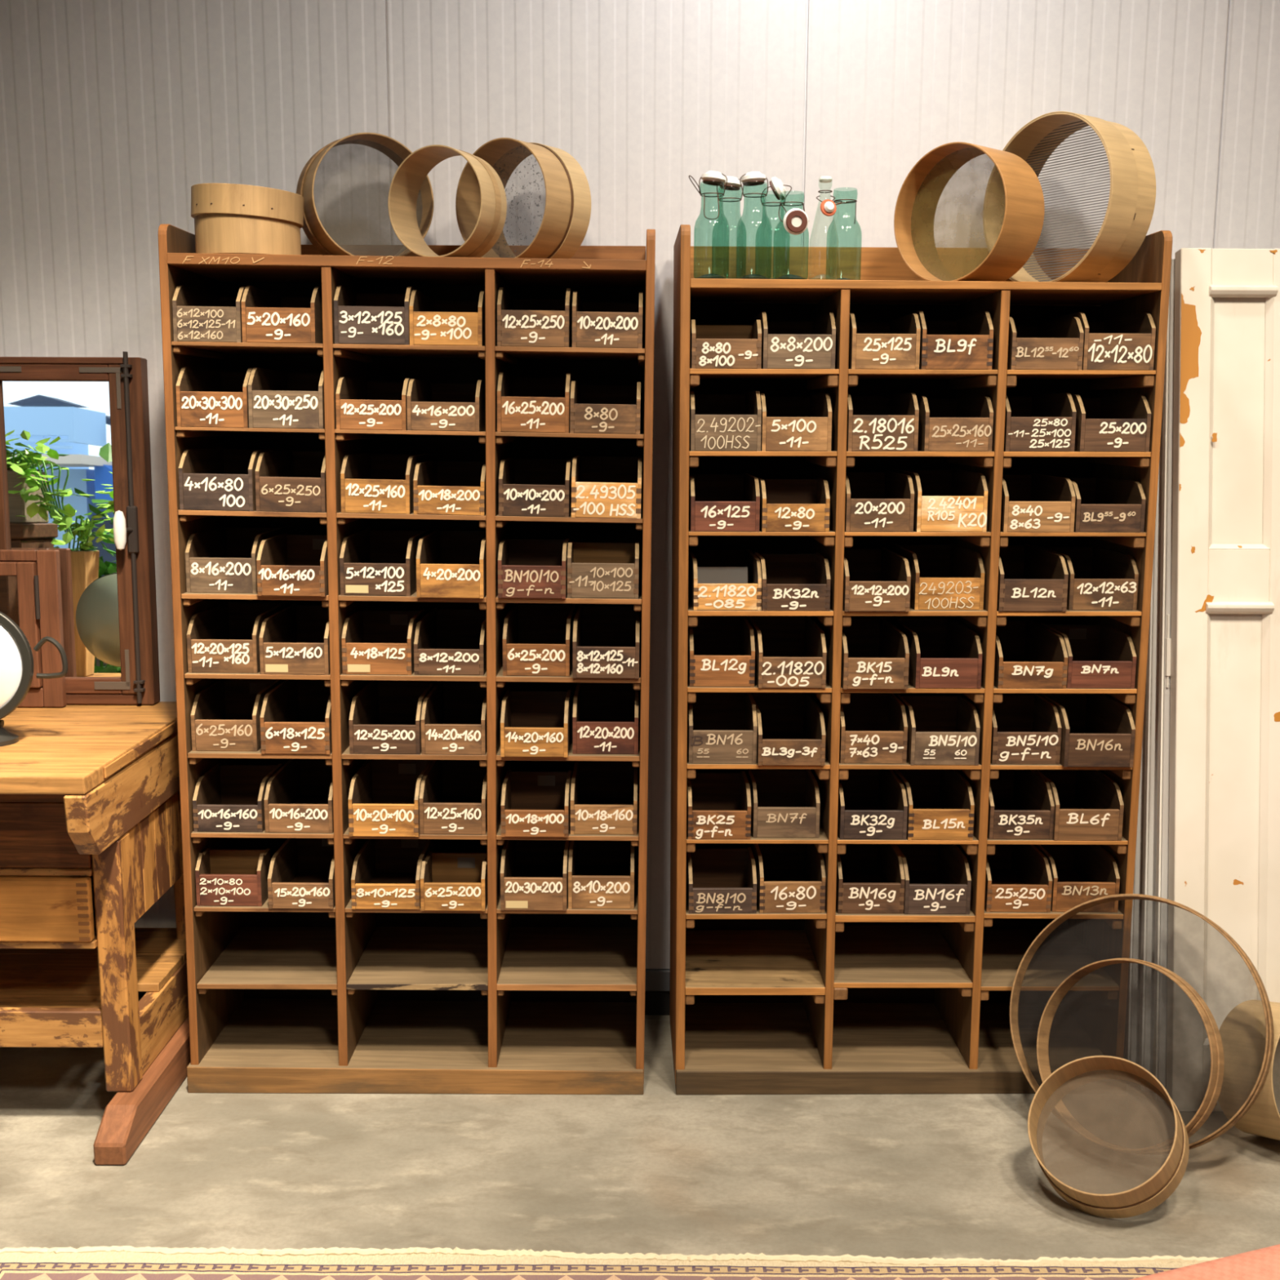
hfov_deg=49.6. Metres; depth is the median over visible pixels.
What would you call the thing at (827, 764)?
shelf
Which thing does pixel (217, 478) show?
storage bin
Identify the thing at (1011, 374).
shelf
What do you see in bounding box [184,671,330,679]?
shelf
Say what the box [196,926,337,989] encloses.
shelf
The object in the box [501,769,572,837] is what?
storage bin
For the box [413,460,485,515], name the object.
storage bin
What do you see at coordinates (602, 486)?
storage bin
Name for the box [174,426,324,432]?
shelf
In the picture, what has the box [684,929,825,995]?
shelf
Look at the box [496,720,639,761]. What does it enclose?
shelf
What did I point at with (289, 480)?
storage bin
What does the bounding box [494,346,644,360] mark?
shelf
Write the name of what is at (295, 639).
storage bin
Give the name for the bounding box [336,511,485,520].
shelf
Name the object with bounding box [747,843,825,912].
storage bin
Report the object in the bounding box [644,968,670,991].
trim
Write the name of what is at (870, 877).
storage bin
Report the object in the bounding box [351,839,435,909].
storage bin
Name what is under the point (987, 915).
shelf
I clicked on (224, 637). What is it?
storage bin
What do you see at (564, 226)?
sieve
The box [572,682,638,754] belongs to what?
storage bin
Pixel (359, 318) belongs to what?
storage bin
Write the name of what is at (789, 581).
storage bin
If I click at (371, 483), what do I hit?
storage bin
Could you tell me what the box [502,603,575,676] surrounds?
storage bin
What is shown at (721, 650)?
storage bin
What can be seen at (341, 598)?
shelf
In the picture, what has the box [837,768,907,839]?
storage bin
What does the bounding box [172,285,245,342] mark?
storage bin
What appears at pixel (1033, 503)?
storage bin
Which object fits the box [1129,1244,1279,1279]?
armchair
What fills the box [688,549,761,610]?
storage bin
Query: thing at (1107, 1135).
sieve
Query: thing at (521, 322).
storage bin
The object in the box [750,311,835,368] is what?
storage bin
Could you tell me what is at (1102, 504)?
storage bin
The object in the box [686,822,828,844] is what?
shelf
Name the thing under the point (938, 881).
storage bin
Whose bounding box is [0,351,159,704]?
window
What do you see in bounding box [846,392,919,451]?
storage bin
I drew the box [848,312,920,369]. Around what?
storage bin
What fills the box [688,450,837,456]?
shelf
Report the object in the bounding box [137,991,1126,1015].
baseboard
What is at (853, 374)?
shelf
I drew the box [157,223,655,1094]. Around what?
storage cabinet
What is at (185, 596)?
shelf
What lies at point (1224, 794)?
panelled door
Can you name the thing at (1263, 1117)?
sieve
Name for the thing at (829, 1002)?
storage cabinet
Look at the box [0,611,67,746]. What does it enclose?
lamp
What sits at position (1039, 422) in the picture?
storage bin
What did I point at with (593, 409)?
storage bin
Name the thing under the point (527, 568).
storage bin
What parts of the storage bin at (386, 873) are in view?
panel, panel, panel, panel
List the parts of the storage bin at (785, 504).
panel, panel, panel, panel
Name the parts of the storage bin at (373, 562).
panel, panel, panel, panel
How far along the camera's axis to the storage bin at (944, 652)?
3.27 m
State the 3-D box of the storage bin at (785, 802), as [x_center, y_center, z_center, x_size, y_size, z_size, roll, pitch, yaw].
[0.346,0.394,3.377,0.157,0.122,0.201,0,9,-1]
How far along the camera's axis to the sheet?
3.30 m
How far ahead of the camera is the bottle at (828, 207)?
3.05 m
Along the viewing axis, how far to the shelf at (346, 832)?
3.27 m
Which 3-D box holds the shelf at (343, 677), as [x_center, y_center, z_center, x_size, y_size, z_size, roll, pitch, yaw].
[-0.526,0.059,3.397,0.341,0.014,0.383,0,9,0]
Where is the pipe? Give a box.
[1152,258,1174,1089]
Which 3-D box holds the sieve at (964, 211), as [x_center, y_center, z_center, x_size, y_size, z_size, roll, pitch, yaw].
[0.750,-0.968,3.167,0.149,0.306,0.306,-8,12,-41]
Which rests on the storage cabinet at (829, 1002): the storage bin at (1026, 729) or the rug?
the storage bin at (1026, 729)
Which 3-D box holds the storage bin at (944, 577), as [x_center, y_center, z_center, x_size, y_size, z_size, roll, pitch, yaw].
[0.716,-0.156,3.354,0.160,0.127,0.305,0,9,-1]
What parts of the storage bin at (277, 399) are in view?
panel, panel, panel, panel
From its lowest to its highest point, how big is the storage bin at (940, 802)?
0.125 m
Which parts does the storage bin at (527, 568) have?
panel, panel, panel, panel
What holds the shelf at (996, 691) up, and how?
attached to the storage cabinet at (829, 1002)
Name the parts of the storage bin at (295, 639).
panel, panel, panel, panel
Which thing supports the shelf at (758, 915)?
attached to the storage cabinet at (829, 1002)
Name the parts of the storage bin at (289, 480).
panel, panel, panel, panel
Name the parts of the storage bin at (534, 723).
panel, panel, panel, panel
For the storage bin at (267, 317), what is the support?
on the storage cabinet at (342, 999)
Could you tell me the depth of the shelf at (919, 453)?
3.13 m
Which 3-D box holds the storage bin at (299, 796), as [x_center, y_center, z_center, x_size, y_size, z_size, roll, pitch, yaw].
[-0.806,0.374,3.421,0.159,0.118,0.321,0,9,0]
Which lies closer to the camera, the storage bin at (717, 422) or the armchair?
the armchair
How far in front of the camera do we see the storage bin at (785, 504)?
3.16 m
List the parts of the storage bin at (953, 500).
panel, panel, panel, panel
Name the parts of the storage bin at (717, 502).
panel, panel, panel, panel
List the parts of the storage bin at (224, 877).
panel, panel, panel, panel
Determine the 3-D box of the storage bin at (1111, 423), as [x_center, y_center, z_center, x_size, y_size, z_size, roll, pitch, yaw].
[1.075,-0.516,3.292,0.158,0.128,0.326,0,9,-1]
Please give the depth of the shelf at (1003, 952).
3.50 m
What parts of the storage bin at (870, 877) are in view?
panel, panel, panel, panel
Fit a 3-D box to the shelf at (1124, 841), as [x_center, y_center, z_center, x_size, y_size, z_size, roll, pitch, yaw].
[0.988,0.451,3.473,0.343,0.011,0.388,0,9,0]
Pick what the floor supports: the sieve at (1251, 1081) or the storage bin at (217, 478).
the sieve at (1251, 1081)
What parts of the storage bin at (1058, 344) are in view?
panel, panel, panel, panel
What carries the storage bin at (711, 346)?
on the storage cabinet at (829, 1002)
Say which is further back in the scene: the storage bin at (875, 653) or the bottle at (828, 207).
the storage bin at (875, 653)
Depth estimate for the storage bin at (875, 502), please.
3.16 m
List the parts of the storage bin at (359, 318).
panel, panel, panel, panel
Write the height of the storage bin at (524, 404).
0.134 m
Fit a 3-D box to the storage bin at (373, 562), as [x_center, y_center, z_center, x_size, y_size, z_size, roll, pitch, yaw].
[-0.608,-0.190,3.331,0.160,0.128,0.321,1,9,0]
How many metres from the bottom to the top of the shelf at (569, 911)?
0.011 m
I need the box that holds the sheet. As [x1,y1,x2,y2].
[697,566,747,583]
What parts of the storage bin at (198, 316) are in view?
panel, panel, panel, panel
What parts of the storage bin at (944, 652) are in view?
panel, panel, panel, panel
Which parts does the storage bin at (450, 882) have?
panel, panel, panel, panel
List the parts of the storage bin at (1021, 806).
panel, panel, panel, panel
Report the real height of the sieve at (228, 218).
0.154 m
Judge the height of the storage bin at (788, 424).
0.129 m
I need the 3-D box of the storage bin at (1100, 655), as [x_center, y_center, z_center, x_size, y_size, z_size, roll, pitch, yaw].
[1.075,0.036,3.340,0.158,0.118,0.241,0,9,-1]
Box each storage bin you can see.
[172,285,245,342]
[175,367,253,427]
[178,447,287,511]
[185,525,287,593]
[186,600,288,673]
[191,679,282,751]
[192,763,282,832]
[195,848,271,906]
[241,285,323,343]
[248,367,324,429]
[255,449,326,512]
[256,533,328,596]
[258,604,329,675]
[260,679,332,754]
[264,759,333,833]
[267,838,335,909]
[333,285,423,345]
[335,377,410,430]
[339,528,430,595]
[340,452,430,514]
[341,608,425,675]
[348,680,438,754]
[348,759,432,836]
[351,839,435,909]
[406,378,485,431]
[408,289,484,346]
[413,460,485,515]
[413,608,486,675]
[416,529,486,598]
[419,760,487,835]
[420,851,487,911]
[421,680,486,755]
[497,287,573,347]
[497,372,575,432]
[497,537,569,598]
[498,457,573,516]
[500,689,571,757]
[500,840,570,911]
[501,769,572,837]
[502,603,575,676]
[567,541,639,598]
[568,840,635,909]
[569,381,640,434]
[570,760,637,835]
[571,454,641,518]
[572,291,643,348]
[572,604,639,678]
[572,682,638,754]
[685,847,756,913]
[686,692,757,763]
[686,771,751,839]
[687,616,755,687]
[688,391,761,451]
[688,473,759,531]
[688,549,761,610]
[689,319,761,368]
[746,616,826,688]
[746,768,820,837]
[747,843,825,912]
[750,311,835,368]
[750,692,825,765]
[754,552,831,610]
[758,478,830,532]
[760,393,831,451]
[835,844,904,914]
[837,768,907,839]
[839,693,907,763]
[840,617,909,688]
[842,547,911,611]
[844,471,914,532]
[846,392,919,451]
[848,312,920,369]
[889,616,982,688]
[890,543,984,609]
[891,469,987,532]
[891,768,974,839]
[893,844,971,914]
[895,693,980,764]
[898,311,993,369]
[916,395,993,451]
[984,844,1052,912]
[986,769,1054,839]
[990,693,1062,764]
[993,619,1067,688]
[996,544,1068,611]
[1000,473,1075,532]
[1003,392,1076,451]
[1007,316,1084,369]
[1025,693,1135,767]
[1032,545,1138,610]
[1034,769,1124,840]
[1034,844,1119,912]
[1039,623,1136,688]
[1042,311,1155,370]
[1069,476,1146,532]
[1071,395,1151,451]
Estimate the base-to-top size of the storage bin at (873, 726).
0.132 m
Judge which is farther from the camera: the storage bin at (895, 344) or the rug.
the storage bin at (895, 344)
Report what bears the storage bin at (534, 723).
on the storage cabinet at (342, 999)
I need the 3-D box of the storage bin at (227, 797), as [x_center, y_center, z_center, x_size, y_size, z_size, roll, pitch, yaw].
[-0.975,0.382,3.366,0.162,0.116,0.201,0,9,0]
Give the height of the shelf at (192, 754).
0.013 m
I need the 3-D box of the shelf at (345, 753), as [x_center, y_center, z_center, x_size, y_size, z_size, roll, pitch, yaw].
[-0.528,0.244,3.427,0.340,0.013,0.383,0,9,0]
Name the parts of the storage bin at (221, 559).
panel, panel, panel, panel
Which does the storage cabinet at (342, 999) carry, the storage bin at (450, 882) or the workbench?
the storage bin at (450, 882)
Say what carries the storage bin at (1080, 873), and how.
on the storage cabinet at (829, 1002)
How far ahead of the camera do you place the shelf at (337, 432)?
3.12 m
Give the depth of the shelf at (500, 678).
3.21 m
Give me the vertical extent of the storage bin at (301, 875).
0.114 m
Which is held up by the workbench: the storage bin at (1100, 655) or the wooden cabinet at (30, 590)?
the wooden cabinet at (30, 590)
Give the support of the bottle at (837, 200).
on the storage cabinet at (829, 1002)
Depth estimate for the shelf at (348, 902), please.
3.30 m
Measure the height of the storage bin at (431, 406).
0.116 m
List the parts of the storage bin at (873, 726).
panel, panel, panel, panel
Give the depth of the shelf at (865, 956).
3.48 m
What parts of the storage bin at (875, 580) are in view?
panel, panel, panel, panel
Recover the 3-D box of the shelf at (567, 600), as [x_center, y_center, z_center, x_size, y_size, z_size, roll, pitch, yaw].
[-0.164,-0.119,3.369,0.336,0.015,0.383,0,9,0]
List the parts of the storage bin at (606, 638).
panel, panel, panel, panel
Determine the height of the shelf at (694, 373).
0.012 m
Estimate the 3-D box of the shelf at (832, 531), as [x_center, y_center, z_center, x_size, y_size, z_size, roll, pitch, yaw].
[0.276,-0.272,3.347,0.342,0.009,0.388,0,9,0]
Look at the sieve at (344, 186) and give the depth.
3.28 m
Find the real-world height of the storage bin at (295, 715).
0.131 m
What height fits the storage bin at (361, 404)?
0.117 m
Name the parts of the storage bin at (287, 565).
panel, panel, panel, panel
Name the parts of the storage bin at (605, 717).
panel, panel, panel, panel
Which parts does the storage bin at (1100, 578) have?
panel, panel, panel, panel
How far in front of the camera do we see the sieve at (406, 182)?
3.14 m
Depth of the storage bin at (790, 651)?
3.26 m
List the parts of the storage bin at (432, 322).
panel, panel, panel, panel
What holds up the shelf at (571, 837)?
attached to the storage cabinet at (342, 999)
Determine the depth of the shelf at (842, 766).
3.25 m
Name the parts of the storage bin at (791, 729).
panel, panel, panel, panel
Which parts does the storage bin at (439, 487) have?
panel, panel, panel, panel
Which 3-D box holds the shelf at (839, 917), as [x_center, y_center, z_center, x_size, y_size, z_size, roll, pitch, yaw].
[0.631,0.637,3.497,0.343,0.018,0.388,0,9,0]
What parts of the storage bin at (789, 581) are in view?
panel, panel, panel, panel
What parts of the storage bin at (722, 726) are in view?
panel, panel, panel, panel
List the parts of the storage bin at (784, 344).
panel, panel, panel, panel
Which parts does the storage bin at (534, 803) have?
panel, panel, panel, panel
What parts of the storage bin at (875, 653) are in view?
panel, panel, panel, panel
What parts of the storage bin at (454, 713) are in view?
panel, panel, panel, panel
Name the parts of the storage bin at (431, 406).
panel, panel, panel, panel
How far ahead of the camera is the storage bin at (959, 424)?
3.14 m
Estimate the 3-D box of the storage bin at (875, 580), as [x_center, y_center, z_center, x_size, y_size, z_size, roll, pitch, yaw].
[0.543,-0.149,3.334,0.150,0.118,0.331,0,9,-1]
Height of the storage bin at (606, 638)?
0.128 m
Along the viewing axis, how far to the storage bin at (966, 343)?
3.11 m
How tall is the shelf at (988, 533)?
0.009 m
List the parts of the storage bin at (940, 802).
panel, panel, panel, panel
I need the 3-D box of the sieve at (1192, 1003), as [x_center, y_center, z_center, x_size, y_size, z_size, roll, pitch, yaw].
[1.070,0.912,3.049,0.196,0.398,0.413,-8,12,-42]
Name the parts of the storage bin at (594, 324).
panel, panel, panel, panel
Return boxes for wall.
[0,0,1279,968]
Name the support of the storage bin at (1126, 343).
on the storage cabinet at (829, 1002)
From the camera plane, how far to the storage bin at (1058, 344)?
3.11 m
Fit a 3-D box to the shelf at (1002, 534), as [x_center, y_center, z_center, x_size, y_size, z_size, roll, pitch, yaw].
[0.989,-0.272,3.358,0.343,0.009,0.388,0,9,0]
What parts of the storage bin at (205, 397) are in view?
panel, panel, panel, panel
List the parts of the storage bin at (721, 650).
panel, panel, panel, panel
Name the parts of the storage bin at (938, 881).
panel, panel, panel, panel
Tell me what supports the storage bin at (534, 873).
on the storage cabinet at (342, 999)
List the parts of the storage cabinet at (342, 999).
panel, gallery rail, panel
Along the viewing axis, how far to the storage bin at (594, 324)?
3.09 m
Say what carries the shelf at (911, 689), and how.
attached to the storage cabinet at (829, 1002)
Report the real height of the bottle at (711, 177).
0.236 m
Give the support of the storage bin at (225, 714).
on the storage cabinet at (342, 999)
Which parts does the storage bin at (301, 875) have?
panel, panel, panel, panel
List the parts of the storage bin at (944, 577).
panel, panel, panel, panel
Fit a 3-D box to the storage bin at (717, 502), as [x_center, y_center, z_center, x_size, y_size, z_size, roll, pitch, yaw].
[0.192,-0.332,3.308,0.157,0.120,0.325,0,9,-1]
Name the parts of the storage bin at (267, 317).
panel, panel, panel, panel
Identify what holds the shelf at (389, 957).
attached to the storage cabinet at (342, 999)
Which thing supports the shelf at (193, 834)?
attached to the storage cabinet at (342, 999)
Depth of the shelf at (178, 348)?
3.15 m
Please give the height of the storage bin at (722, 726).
0.134 m
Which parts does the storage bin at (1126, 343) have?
panel, panel, panel, panel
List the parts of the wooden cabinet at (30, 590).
sash rail, mirror pane, rail, rail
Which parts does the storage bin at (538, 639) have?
panel, panel, panel, panel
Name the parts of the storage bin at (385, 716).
panel, panel, panel, panel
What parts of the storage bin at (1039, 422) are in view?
panel, panel, panel, panel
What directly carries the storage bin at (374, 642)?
on the storage cabinet at (342, 999)
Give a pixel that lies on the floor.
(659, 1171)
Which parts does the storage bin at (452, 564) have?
panel, panel, panel, panel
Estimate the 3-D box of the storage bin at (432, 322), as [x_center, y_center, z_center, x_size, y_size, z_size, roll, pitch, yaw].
[-0.433,-0.745,3.240,0.162,0.125,0.326,1,9,0]
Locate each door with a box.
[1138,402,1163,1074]
[1166,248,1279,1111]
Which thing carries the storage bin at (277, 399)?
on the storage cabinet at (342, 999)
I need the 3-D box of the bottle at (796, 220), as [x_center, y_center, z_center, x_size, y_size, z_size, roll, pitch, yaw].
[0.339,-0.901,3.089,0.079,0.193,0.112,0,9,0]
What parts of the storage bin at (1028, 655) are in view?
panel, panel, panel, panel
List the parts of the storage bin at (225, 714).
panel, panel, panel, panel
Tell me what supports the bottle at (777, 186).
on the storage cabinet at (829, 1002)
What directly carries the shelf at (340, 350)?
attached to the storage cabinet at (342, 999)
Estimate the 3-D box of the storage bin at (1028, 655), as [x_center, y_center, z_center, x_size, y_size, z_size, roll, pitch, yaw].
[0.912,0.031,3.376,0.160,0.116,0.325,0,9,-1]
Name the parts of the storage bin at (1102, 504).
panel, panel, panel, panel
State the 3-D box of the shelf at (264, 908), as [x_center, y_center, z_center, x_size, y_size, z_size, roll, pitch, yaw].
[-0.894,0.613,3.486,0.338,0.011,0.383,0,9,0]
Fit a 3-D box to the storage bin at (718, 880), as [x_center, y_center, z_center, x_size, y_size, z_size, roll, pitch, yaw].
[0.196,0.585,3.375,0.162,0.114,0.161,0,9,-1]
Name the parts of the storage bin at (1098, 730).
panel, panel, panel, panel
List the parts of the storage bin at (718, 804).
panel, panel, panel, panel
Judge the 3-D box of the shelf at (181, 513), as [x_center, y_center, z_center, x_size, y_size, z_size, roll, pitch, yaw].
[-0.882,-0.317,3.338,0.339,0.016,0.383,0,9,0]
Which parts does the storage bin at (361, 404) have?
panel, panel, panel, panel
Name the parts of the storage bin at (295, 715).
panel, panel, panel, panel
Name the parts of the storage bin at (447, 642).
panel, panel, panel, panel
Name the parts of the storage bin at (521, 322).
panel, panel, panel, panel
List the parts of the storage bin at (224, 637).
panel, panel, panel, panel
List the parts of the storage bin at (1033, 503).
panel, panel, panel, panel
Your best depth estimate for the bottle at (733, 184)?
3.16 m
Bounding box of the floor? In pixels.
[0,1015,1279,1260]
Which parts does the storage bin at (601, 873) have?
panel, panel, panel, panel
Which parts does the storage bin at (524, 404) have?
panel, panel, panel, panel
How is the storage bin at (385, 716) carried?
on the storage cabinet at (342, 999)
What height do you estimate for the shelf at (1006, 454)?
0.012 m
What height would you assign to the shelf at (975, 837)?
0.011 m
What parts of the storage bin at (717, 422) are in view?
panel, panel, panel, panel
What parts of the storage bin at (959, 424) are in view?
panel, panel, panel, panel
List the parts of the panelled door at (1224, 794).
rail, panel, panel moulding, panel, rail, ledge moulding, panel moulding, rail, ledge moulding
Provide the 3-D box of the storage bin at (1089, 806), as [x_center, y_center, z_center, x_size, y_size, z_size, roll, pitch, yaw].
[1.061,0.388,3.434,0.161,0.127,0.328,0,9,-1]
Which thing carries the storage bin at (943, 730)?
on the storage cabinet at (829, 1002)
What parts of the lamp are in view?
domed glass, carry handle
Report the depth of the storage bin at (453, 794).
3.30 m
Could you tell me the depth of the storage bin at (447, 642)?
3.30 m
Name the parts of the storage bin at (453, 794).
panel, panel, panel, panel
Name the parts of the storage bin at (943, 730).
panel, panel, panel, panel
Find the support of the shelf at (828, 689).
attached to the storage cabinet at (829, 1002)
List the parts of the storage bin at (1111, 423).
panel, panel, panel, panel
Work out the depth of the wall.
3.43 m
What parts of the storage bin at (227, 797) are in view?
panel, panel, panel, panel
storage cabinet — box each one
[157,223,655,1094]
[669,224,1172,1094]
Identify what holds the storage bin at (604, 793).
on the storage cabinet at (342, 999)
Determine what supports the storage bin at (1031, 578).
on the storage cabinet at (829, 1002)
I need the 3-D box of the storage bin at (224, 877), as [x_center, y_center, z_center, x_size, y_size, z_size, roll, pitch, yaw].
[-0.981,0.569,3.343,0.155,0.120,0.096,0,9,0]
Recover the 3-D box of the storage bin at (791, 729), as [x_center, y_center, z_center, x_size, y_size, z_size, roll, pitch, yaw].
[0.352,0.211,3.387,0.156,0.116,0.331,0,9,-1]
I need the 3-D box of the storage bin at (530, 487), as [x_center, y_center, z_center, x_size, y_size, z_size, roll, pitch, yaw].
[-0.241,-0.368,3.302,0.160,0.124,0.322,1,9,0]
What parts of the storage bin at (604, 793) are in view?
panel, panel, panel, panel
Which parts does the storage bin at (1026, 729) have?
panel, panel, panel, panel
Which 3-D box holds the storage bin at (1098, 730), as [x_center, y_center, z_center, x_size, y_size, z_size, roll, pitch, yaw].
[1.072,0.206,3.392,0.163,0.133,0.331,0,9,-1]
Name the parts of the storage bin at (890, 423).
panel, panel, panel, panel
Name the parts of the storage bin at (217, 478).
panel, panel, panel, panel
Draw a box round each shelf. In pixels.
[171,341,323,355]
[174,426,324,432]
[177,510,326,517]
[181,591,328,600]
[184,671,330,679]
[187,748,332,759]
[191,829,333,838]
[193,857,335,912]
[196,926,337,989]
[333,343,484,357]
[334,429,485,435]
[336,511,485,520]
[337,591,486,602]
[339,671,486,681]
[341,746,487,759]
[343,827,487,839]
[344,897,487,913]
[346,926,488,990]
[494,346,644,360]
[495,431,644,439]
[495,508,643,523]
[495,580,641,604]
[495,650,640,683]
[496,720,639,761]
[496,793,639,840]
[496,859,638,914]
[497,927,637,991]
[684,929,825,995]
[685,894,826,919]
[686,754,830,768]
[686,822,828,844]
[687,680,831,693]
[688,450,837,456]
[688,528,835,536]
[688,597,833,616]
[689,368,839,378]
[833,925,972,987]
[835,909,975,922]
[837,835,978,844]
[839,760,981,769]
[840,682,984,693]
[842,607,987,616]
[844,530,991,536]
[846,450,994,456]
[848,368,997,379]
[981,928,1119,991]
[983,909,1123,919]
[986,835,1128,844]
[990,763,1132,769]
[993,685,1137,693]
[996,608,1141,616]
[1000,531,1146,536]
[1003,451,1151,457]
[1006,369,1155,379]
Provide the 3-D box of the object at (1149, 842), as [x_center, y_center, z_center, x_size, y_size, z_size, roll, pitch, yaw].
[1.387,0.111,3.372,0.320,1.976,0.306,0,9,0]
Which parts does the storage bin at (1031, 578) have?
panel, panel, panel, panel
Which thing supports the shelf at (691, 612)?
attached to the storage cabinet at (829, 1002)
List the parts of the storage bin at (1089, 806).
panel, panel, panel, panel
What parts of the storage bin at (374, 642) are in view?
panel, panel, panel, panel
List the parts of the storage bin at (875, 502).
panel, panel, panel, panel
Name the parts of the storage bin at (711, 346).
panel, panel, panel, panel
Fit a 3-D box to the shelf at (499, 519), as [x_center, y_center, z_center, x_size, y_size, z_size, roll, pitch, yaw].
[-0.161,-0.304,3.339,0.336,0.015,0.383,0,9,0]
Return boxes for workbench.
[0,702,191,1164]
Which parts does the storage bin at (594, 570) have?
panel, panel, panel, panel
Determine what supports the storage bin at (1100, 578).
on the storage cabinet at (829, 1002)
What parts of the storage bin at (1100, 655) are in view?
panel, panel, panel, panel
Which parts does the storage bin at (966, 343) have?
panel, panel, panel, panel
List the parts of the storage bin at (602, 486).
panel, panel, panel, panel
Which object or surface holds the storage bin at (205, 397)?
on the storage cabinet at (342, 999)
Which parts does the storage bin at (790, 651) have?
panel, panel, panel, panel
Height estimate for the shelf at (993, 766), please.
0.011 m
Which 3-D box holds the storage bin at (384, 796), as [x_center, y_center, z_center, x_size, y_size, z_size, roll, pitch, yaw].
[-0.601,0.379,3.363,0.163,0.128,0.251,0,9,0]
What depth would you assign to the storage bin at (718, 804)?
3.31 m
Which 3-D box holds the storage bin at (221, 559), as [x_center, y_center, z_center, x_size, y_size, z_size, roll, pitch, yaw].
[-0.968,-0.197,3.340,0.161,0.131,0.301,1,9,0]
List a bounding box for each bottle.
[688,170,727,278]
[711,176,746,279]
[737,171,772,279]
[755,176,791,279]
[773,201,808,279]
[816,176,836,216]
[826,199,862,279]
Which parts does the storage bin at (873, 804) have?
panel, panel, panel, panel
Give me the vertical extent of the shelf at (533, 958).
0.017 m
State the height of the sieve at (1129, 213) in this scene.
0.391 m
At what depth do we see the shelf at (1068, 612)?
3.20 m
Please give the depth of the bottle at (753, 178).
3.07 m
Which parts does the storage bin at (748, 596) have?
panel, panel, panel, panel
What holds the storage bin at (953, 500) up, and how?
on the storage cabinet at (829, 1002)
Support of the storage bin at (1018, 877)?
on the storage cabinet at (829, 1002)
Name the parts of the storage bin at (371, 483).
panel, panel, panel, panel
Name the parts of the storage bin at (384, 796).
panel, panel, panel, panel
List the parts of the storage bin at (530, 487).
panel, panel, panel, panel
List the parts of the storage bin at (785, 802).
panel, panel, panel, panel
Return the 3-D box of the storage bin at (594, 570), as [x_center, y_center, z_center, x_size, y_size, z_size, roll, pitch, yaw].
[-0.085,-0.167,3.233,0.164,0.124,0.121,1,9,0]
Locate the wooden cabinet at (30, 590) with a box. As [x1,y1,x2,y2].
[0,549,66,707]
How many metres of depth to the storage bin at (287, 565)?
3.16 m
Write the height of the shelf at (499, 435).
0.014 m
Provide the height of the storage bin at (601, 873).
0.135 m
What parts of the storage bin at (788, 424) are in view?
panel, panel, panel, panel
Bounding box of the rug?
[0,1245,1222,1279]
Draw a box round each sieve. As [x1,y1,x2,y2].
[191,182,303,254]
[296,132,434,256]
[387,144,506,257]
[455,137,591,258]
[893,142,1044,281]
[1002,111,1155,282]
[1009,893,1274,1149]
[1027,1055,1189,1217]
[1036,958,1224,1137]
[1217,1000,1279,1140]
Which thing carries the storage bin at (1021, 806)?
on the storage cabinet at (829, 1002)
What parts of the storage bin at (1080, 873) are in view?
panel, panel, panel, panel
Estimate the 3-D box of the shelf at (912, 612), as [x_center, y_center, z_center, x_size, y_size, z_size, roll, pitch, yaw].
[0.632,-0.091,3.381,0.343,0.011,0.388,0,9,0]
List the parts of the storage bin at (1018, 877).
panel, panel, panel, panel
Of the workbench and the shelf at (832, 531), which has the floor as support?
the workbench
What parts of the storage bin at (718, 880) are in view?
panel, panel, panel, panel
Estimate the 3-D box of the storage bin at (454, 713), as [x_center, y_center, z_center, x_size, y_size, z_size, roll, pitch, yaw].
[-0.436,0.183,3.388,0.149,0.121,0.326,0,9,0]
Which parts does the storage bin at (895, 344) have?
panel, panel, panel, panel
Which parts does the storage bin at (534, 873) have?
panel, panel, panel, panel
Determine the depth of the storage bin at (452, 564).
3.16 m
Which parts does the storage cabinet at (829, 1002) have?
panel, gallery rail, panel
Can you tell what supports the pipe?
on the floor
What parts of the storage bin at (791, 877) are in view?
panel, panel, panel, panel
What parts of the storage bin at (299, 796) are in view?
panel, panel, panel, panel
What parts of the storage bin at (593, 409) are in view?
panel, panel, panel, panel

